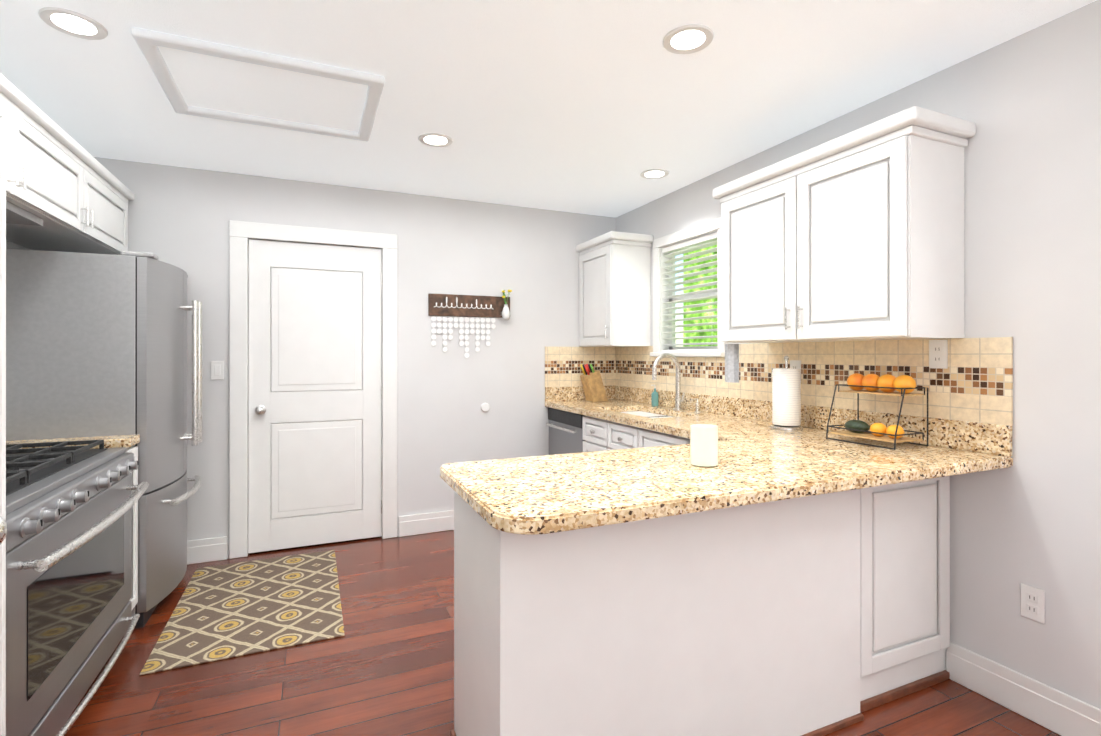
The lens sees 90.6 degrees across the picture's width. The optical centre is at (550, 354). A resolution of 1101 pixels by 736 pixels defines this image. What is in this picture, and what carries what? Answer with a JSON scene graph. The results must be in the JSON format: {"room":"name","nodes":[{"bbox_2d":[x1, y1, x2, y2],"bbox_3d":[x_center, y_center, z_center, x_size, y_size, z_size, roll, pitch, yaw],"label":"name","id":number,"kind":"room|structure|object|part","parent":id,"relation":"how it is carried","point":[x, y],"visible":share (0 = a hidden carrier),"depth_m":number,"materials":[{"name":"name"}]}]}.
{"room":"kitchen","nodes":[
{"label":"kitchen","id":0,"kind":"room"},
{"bbox_2d":[0,516,6,543],"bbox_3d":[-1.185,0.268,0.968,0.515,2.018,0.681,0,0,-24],"label":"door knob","id":1,"kind":"structure","parent":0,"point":[3,529],"depth_m":0.85,"materials":[{"name":"silver metal"}]},
{"bbox_2d":[6,240,30,249],"bbox_3d":[-1.839,0.068,0.552,0.120,2.440,5.450,0,0,-24],"label":"wall","id":2,"kind":"structure","parent":0,"point":[10,245],"depth_m":2.79,"materials":[{"name":"paint"}]},
{"bbox_2d":[0,81,27,204],"bbox_3d":[-2.038,-0.741,1.683,0.416,0.341,0.506,0,0,-24],"label":"upper cabinet","id":3,"kind":"object","parent":2,"relation":"attached to","point":[13,111],"depth_m":1.97,"materials":[{"name":"white wood"}]},
{"bbox_2d":[6,109,91,240],"bbox_3d":[-2.253,-0.740,2.173,0.416,0.341,0.776,0,0,-24],"label":"upper cabinet","id":4,"kind":"object","parent":2,"relation":"attached to","point":[65,192],"depth_m":2.32,"materials":[{"name":"white wood"}]},
{"bbox_2d":[6,165,131,254],"bbox_3d":[-2.513,-0.740,2.767,0.416,0.341,0.733,0,0,-24],"label":"upper cabinet","id":5,"kind":"object","parent":2,"relation":"attached to","point":[109,202],"depth_m":2.85,"materials":[{"name":"white wood"}]},
{"bbox_2d":[94,157,615,558],"bbox_3d":[-1.189,0.071,3.877,3.980,2.440,0.120,0,0,-24],"label":"wall","id":6,"kind":"structure","parent":0,"point":[181,217],"depth_m":3.93,"materials":[{"name":"paint"}]},
{"bbox_2d":[187,536,227,564],"bbox_3d":[-2.453,1.218,3.246,0.913,0.145,0.018,0,0,-24],"label":"baseboard","id":7,"kind":"structure","parent":6,"relation":"attached to","point":[208,549],"depth_m":3.38,"materials":[{"name":"white wood"}]},
{"bbox_2d":[211,361,223,379],"bbox_3d":[-2.087,0.100,3.411,0.070,0.116,0.009,0,0,-24],"label":"switch plate","id":8,"kind":"object","parent":6,"relation":"attached to","point":[217,370],"visible":1,"depth_m":3.41,"materials":[{"name":"white plastic"}]},
{"bbox_2d":[229,220,396,558],"bbox_3d":[-1.578,0.223,3.695,1.030,2.135,0.138,0,0,-24],"label":"door frame","id":9,"kind":"structure","parent":6,"relation":"attached to","point":[241,233],"depth_m":3.49,"materials":[{"name":"white wood"}]},
{"bbox_2d":[248,239,381,552],"bbox_3d":[-1.549,0.270,3.640,0.832,2.018,0.115,0,0,-24],"label":"back door","id":10,"kind":"structure","parent":6,"relation":"in","point":[314,394],"depth_m":3.65,"materials":[{"name":"white wood"}]},
{"bbox_2d":[399,510,453,536],"bbox_3d":[-0.546,1.218,4.080,1.150,0.145,0.018,0,0,-24],"label":"baseboard","id":11,"kind":"structure","parent":6,"relation":"attached to","point":[415,524],"depth_m":3.92,"materials":[{"name":"white wood"}]},
{"bbox_2d":[428,290,511,357],"bbox_3d":[-0.584,-0.232,4.031,0.622,0.521,0.080,0,0,-24],"label":"sign","id":12,"kind":"object","parent":6,"relation":"attached to","point":[466,306],"visible":1,"depth_m":4.04,"materials":[{"name":"brown wood"}]},
{"bbox_2d":[481,403,489,411],"bbox_3d":[-0.491,0.401,4.105,0.068,0.068,0.018,0,0,-24],"label":"door stop","id":13,"kind":"object","parent":6,"relation":"attached to","point":[485,407],"visible":1,"depth_m":4.10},
{"bbox_2d":[545,385,615,400],"bbox_3d":[0.245,0.317,4.424,0.625,0.112,0.023,0,0,-24],"label":"backsplash","id":14,"kind":"structure","parent":6,"relation":"attached to","point":[552,392],"depth_m":4.37,"materials":[{"name":"beige stone"}]},
{"bbox_2d":[0,0,1095,216],"bbox_3d":[0.518,-1.191,1.651,5.320,0.080,5.570,0,0,-24],"label":"ceiling","id":15,"kind":"structure","parent":0,"point":[594,107],"depth_m":2.27,"materials":[{"name":"white paint"}]},
{"bbox_2d":[38,7,107,39],"bbox_3d":[-1.657,-1.147,1.894,0.184,0.008,0.184,0,0,-24],"label":"recessed light","id":16,"kind":"object","parent":15,"relation":"in","point":[72,23],"visible":1,"depth_m":1.89,"materials":[{"name":"white glass"}]},
{"bbox_2d":[131,27,384,141],"bbox_3d":[-1.213,-1.133,2.389,0.860,0.032,0.690,0,0,-24],"label":"ceiling hatch","id":17,"kind":"object","parent":15,"relation":"attached to","point":[202,78],"visible":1,"depth_m":2.33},
{"bbox_2d":[418,133,452,146],"bbox_3d":[-0.615,-1.146,2.918,0.184,0.008,0.184,0,0,-24],"label":"recessed light","id":18,"kind":"object","parent":15,"relation":"in","point":[434,139],"visible":1,"depth_m":2.91,"materials":[{"name":"white glass"}]},
{"bbox_2d":[640,169,668,178],"bbox_3d":[0.662,-1.145,3.466,0.184,0.008,0.184,0,0,-24],"label":"recessed light","id":19,"kind":"object","parent":15,"relation":"in","point":[655,174],"visible":1,"depth_m":3.46,"materials":[{"name":"white glass"}]},
{"bbox_2d":[662,24,713,54],"bbox_3d":[0.502,-1.146,1.988,0.184,0.008,0.184,0,0,-24],"label":"recessed light","id":20,"kind":"object","parent":15,"relation":"in","point":[687,39],"visible":1,"depth_m":1.98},
{"bbox_2d":[64,530,1060,735],"bbox_3d":[0.857,1.319,1.836,6.150,0.060,5.700,0,0,-24],"label":"floor","id":21,"kind":"structure","parent":0,"point":[383,665],"depth_m":2.12,"materials":[{"name":"brown wood"}]},
{"bbox_2d":[0,130,139,735],"bbox_3d":[-1.930,0.361,1.767,0.682,1.856,1.149,0,0,-24],"label":"tall cabinet","id":22,"kind":"object","parent":21,"relation":"on","point":[127,442],"visible":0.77,"depth_m":1.37,"materials":[{"name":"wood"}]},
{"bbox_3d":[-1.704,0.360,1.250,0.682,1.857,0.020,0,0,-24],"label":"panel","id":23,"kind":"part","parent":22,"relation":"part of","materials":[{"name":"white wood"}]},
{"bbox_2d":[6,440,148,735],"bbox_3d":[-1.879,0.827,1.798,0.747,0.924,1.110,0,0,-24],"label":"range","id":24,"kind":"object","parent":21,"relation":"on","point":[69,623],"visible":0.94,"depth_m":1.77,"materials":[{"name":"silver metal"}]},
{"bbox_2d":[6,248,201,628],"bbox_3d":[-2.298,0.404,2.829,0.817,1.772,0.800,0,0,-24],"label":"fridge","id":25,"kind":"object","parent":21,"relation":"on","point":[96,344],"visible":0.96,"depth_m":2.53,"materials":[{"name":"silver metal"}]},
{"bbox_2d":[140,550,344,674],"bbox_3d":[-1.531,1.285,2.875,0.770,0.008,1.180,0,0,-24],"label":"rug","id":26,"kind":"object","parent":21,"relation":"on","point":[225,611],"visible":1,"depth_m":2.71,"materials":[{"name":"fabric"}]},
{"bbox_2d":[544,409,575,456],"bbox_3d":[0.260,0.856,4.077,0.327,0.870,0.651,0,0,-24],"label":"dishwasher","id":27,"kind":"object","parent":21,"relation":"on","point":[562,426],"depth_m":4.07,"materials":[{"name":"silver metal"}]},
{"bbox_2d":[576,413,623,452],"bbox_3d":[0.644,0.852,3.540,0.649,0.876,0.765,0,0,-24],"label":"base cabinet","id":28,"kind":"object","parent":21,"relation":"on","point":[593,434],"depth_m":3.57,"materials":[{"name":"white wood"}]},
{"bbox_2d":[624,421,671,448],"bbox_3d":[0.851,0.852,3.066,0.649,0.876,0.508,0,0,-24],"label":"base cabinet","id":29,"kind":"object","parent":21,"relation":"on","point":[635,436],"depth_m":3.07,"materials":[{"name":"white wood"}]},
{"bbox_2d":[450,489,867,735],"bbox_3d":[0.386,0.851,1.889,1.340,0.876,0.496,0,0,-24],"label":"base cabinet","id":30,"kind":"object","parent":21,"relation":"on","point":[623,566],"depth_m":1.64,"materials":[{"name":"white wood"}]},
{"bbox_2d":[545,397,835,440],"bbox_3d":[0.678,0.392,3.465,0.647,0.040,2.128,0,0,-24],"label":"countertop","id":31,"kind":"structure","parent":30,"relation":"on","point":[729,428],"depth_m":3.10,"materials":[{"name":"beige stone"}]},
{"bbox_2d":[580,364,607,401],"bbox_3d":[0.340,0.224,4.329,0.197,0.297,0.120,0,0,-24],"label":"knife block","id":32,"kind":"object","parent":31,"relation":"on","point":[592,384],"visible":1,"depth_m":4.28,"materials":[{"name":"brown wood"}]},
{"bbox_2d":[616,409,679,416],"bbox_3d":[0.623,0.503,3.567,0.388,0.204,0.718,0,0,-24],"label":"sink","id":33,"kind":"object","parent":31,"relation":"in","point":[643,412],"depth_m":3.81,"materials":[{"name":"silver metal"}]},
{"bbox_2d":[651,385,658,405],"bbox_3d":[0.750,0.295,3.919,0.056,0.153,0.052,0,0,-24],"label":"soap bottle","id":34,"kind":"object","parent":31,"relation":"on","point":[654,398],"visible":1,"depth_m":3.90,"materials":[{"name":"teal plastic"}]},
{"bbox_2d":[652,353,703,412],"bbox_3d":[0.818,0.182,3.550,0.237,0.380,0.250,0,0,-24],"label":"faucet","id":35,"kind":"object","parent":31,"relation":"on","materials":[{"name":"silver metal"}]},
{"bbox_2d":[770,355,803,429],"bbox_3d":[1.185,0.188,2.733,0.156,0.365,0.156,0,0,-24],"label":"paper towel holder","id":36,"kind":"object","parent":31,"relation":"on","point":[786,397],"visible":1,"depth_m":2.68,"materials":[{"name":"white paper"}]},
{"bbox_2d":[440,433,1012,540],"bbox_3d":[0.649,0.394,1.909,1.947,0.034,0.700,0,0,-24],"label":"countertop","id":37,"kind":"structure","parent":30,"relation":"on","point":[519,498],"depth_m":1.66,"materials":[{"name":"beige stone"}]},
{"bbox_2d":[690,424,717,466],"bbox_3d":[0.516,0.305,1.829,0.091,0.130,0.091,0,0,-24],"label":"candle jar","id":38,"kind":"object","parent":37,"relation":"on","point":[703,445],"visible":1,"depth_m":1.79,"materials":[{"name":"wax"}]},
{"bbox_2d":[826,373,928,449],"bbox_3d":[1.363,0.227,2.288,0.206,0.287,0.309,0,0,-24],"label":"fruit basket","id":39,"kind":"object","parent":37,"relation":"on","point":[888,384],"visible":1,"depth_m":2.24,"materials":[{"name":"black metal"}]},
{"bbox_2d":[672,433,689,444],"bbox_3d":[1.017,0.852,2.686,0.649,0.876,0.430,0,0,-24],"label":"base cabinet","id":40,"kind":"object","parent":21,"relation":"on","point":[677,438],"depth_m":2.76,"materials":[{"name":"white wood"}]},
{"bbox_2d":[868,477,949,709],"bbox_3d":[1.248,0.852,2.281,0.552,0.876,0.498,0,0,-24],"label":"base cabinet","id":41,"kind":"object","parent":21,"relation":"on","point":[909,525],"depth_m":2.06,"materials":[{"name":"white wood"}]},
{"bbox_2d":[616,0,1100,708],"bbox_3d":[1.672,0.070,2.155,0.120,2.440,5.330,0,0,-24],"label":"wall","id":42,"kind":"structure","parent":0,"point":[1028,104],"depth_m":1.93,"materials":[{"name":"paint"}]},
{"bbox_2d":[576,231,652,346],"bbox_3d":[0.479,-0.475,4.258,0.374,0.828,0.605,0,0,-24],"label":"upper cabinet","id":43,"kind":"object","parent":42,"relation":"attached to","point":[614,288],"visible":0.98,"depth_m":4.05,"materials":[{"name":"white wood"}]},
{"bbox_2d":[650,217,726,356],"bbox_3d":[0.964,-0.417,3.712,0.165,0.865,0.770,0,0,-24],"label":"window","id":44,"kind":"structure","parent":42,"relation":"in","point":[691,233],"depth_m":3.94,"materials":[{"name":"white wood"}]},
{"bbox_2d":[662,232,717,351],"bbox_3d":[0.964,-0.395,3.712,0.050,0.760,0.618,0,0,-24],"label":"window blind","id":45,"kind":"object","parent":44,"relation":"attached to","point":[709,238],"visible":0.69,"depth_m":3.71,"materials":[{"name":"white plastic"}]},
{"bbox_2d":[790,360,800,369],"bbox_3d":[1.283,0.090,2.853,0.008,0.116,0.070,0,0,-24],"label":"outlet","id":46,"kind":"object","parent":42,"relation":"attached to","point":[795,364],"visible":0.38,"depth_m":2.85,"materials":[{"name":"beige plastic"}]},
{"bbox_2d":[616,385,1012,456],"bbox_3d":[1.104,0.316,3.270,0.022,0.112,2.828,0,0,-24],"label":"backsplash","id":47,"kind":"structure","parent":42,"relation":"attached to","point":[944,432],"depth_m":2.43,"materials":[{"name":"beige stone"}]},
{"bbox_2d":[713,106,975,342],"bbox_3d":[1.247,-0.476,2.504,0.374,0.828,1.080,0,0,-24],"label":"upper cabinet","id":48,"kind":"object","parent":42,"relation":"attached to","point":[857,235],"visible":1,"depth_m":2.18,"materials":[{"name":"white wood"}]},
{"bbox_2d":[725,344,738,382],"bbox_3d":[0.965,0.048,2.906,0.046,0.205,0.112,0,0,-24],"label":"hanging towel","id":49,"kind":"object","parent":48,"relation":"hanging from","point":[731,363],"visible":1,"depth_m":2.88,"materials":[{"name":"white fabric"}]},
{"bbox_2d":[929,340,947,368],"bbox_3d":[1.568,-0.001,2.203,0.008,0.116,0.070,0,0,-24],"label":"outlet","id":50,"kind":"object","parent":42,"relation":"attached to","point":[938,353],"visible":1,"depth_m":2.20,"materials":[{"name":"beige plastic"}]},
{"bbox_2d":[946,642,1100,735],"bbox_3d":[1.689,1.217,1.945,0.022,0.145,0.508,0,0,-24],"label":"baseboard","id":51,"kind":"structure","parent":42,"relation":"attached to","point":[1049,708],"depth_m":1.93,"materials":[{"name":"white wood"}]},
{"bbox_2d":[1021,583,1044,623],"bbox_3d":[1.702,0.879,1.922,0.008,0.116,0.070,0,0,-24],"label":"outlet","id":52,"kind":"object","parent":42,"relation":"attached to","point":[1032,603],"visible":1,"depth_m":1.92,"materials":[{"name":"white plastic"}]},
{"label":"outside","id":53,"kind":"structure","parent":0,"visible":0},
{"bbox_2d":[683,245,716,346],"bbox_3d":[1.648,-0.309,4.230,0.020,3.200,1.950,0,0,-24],"label":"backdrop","id":54,"kind":"structure","parent":53,"point":[706,340],"depth_m":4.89,"materials":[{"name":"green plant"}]}
]}

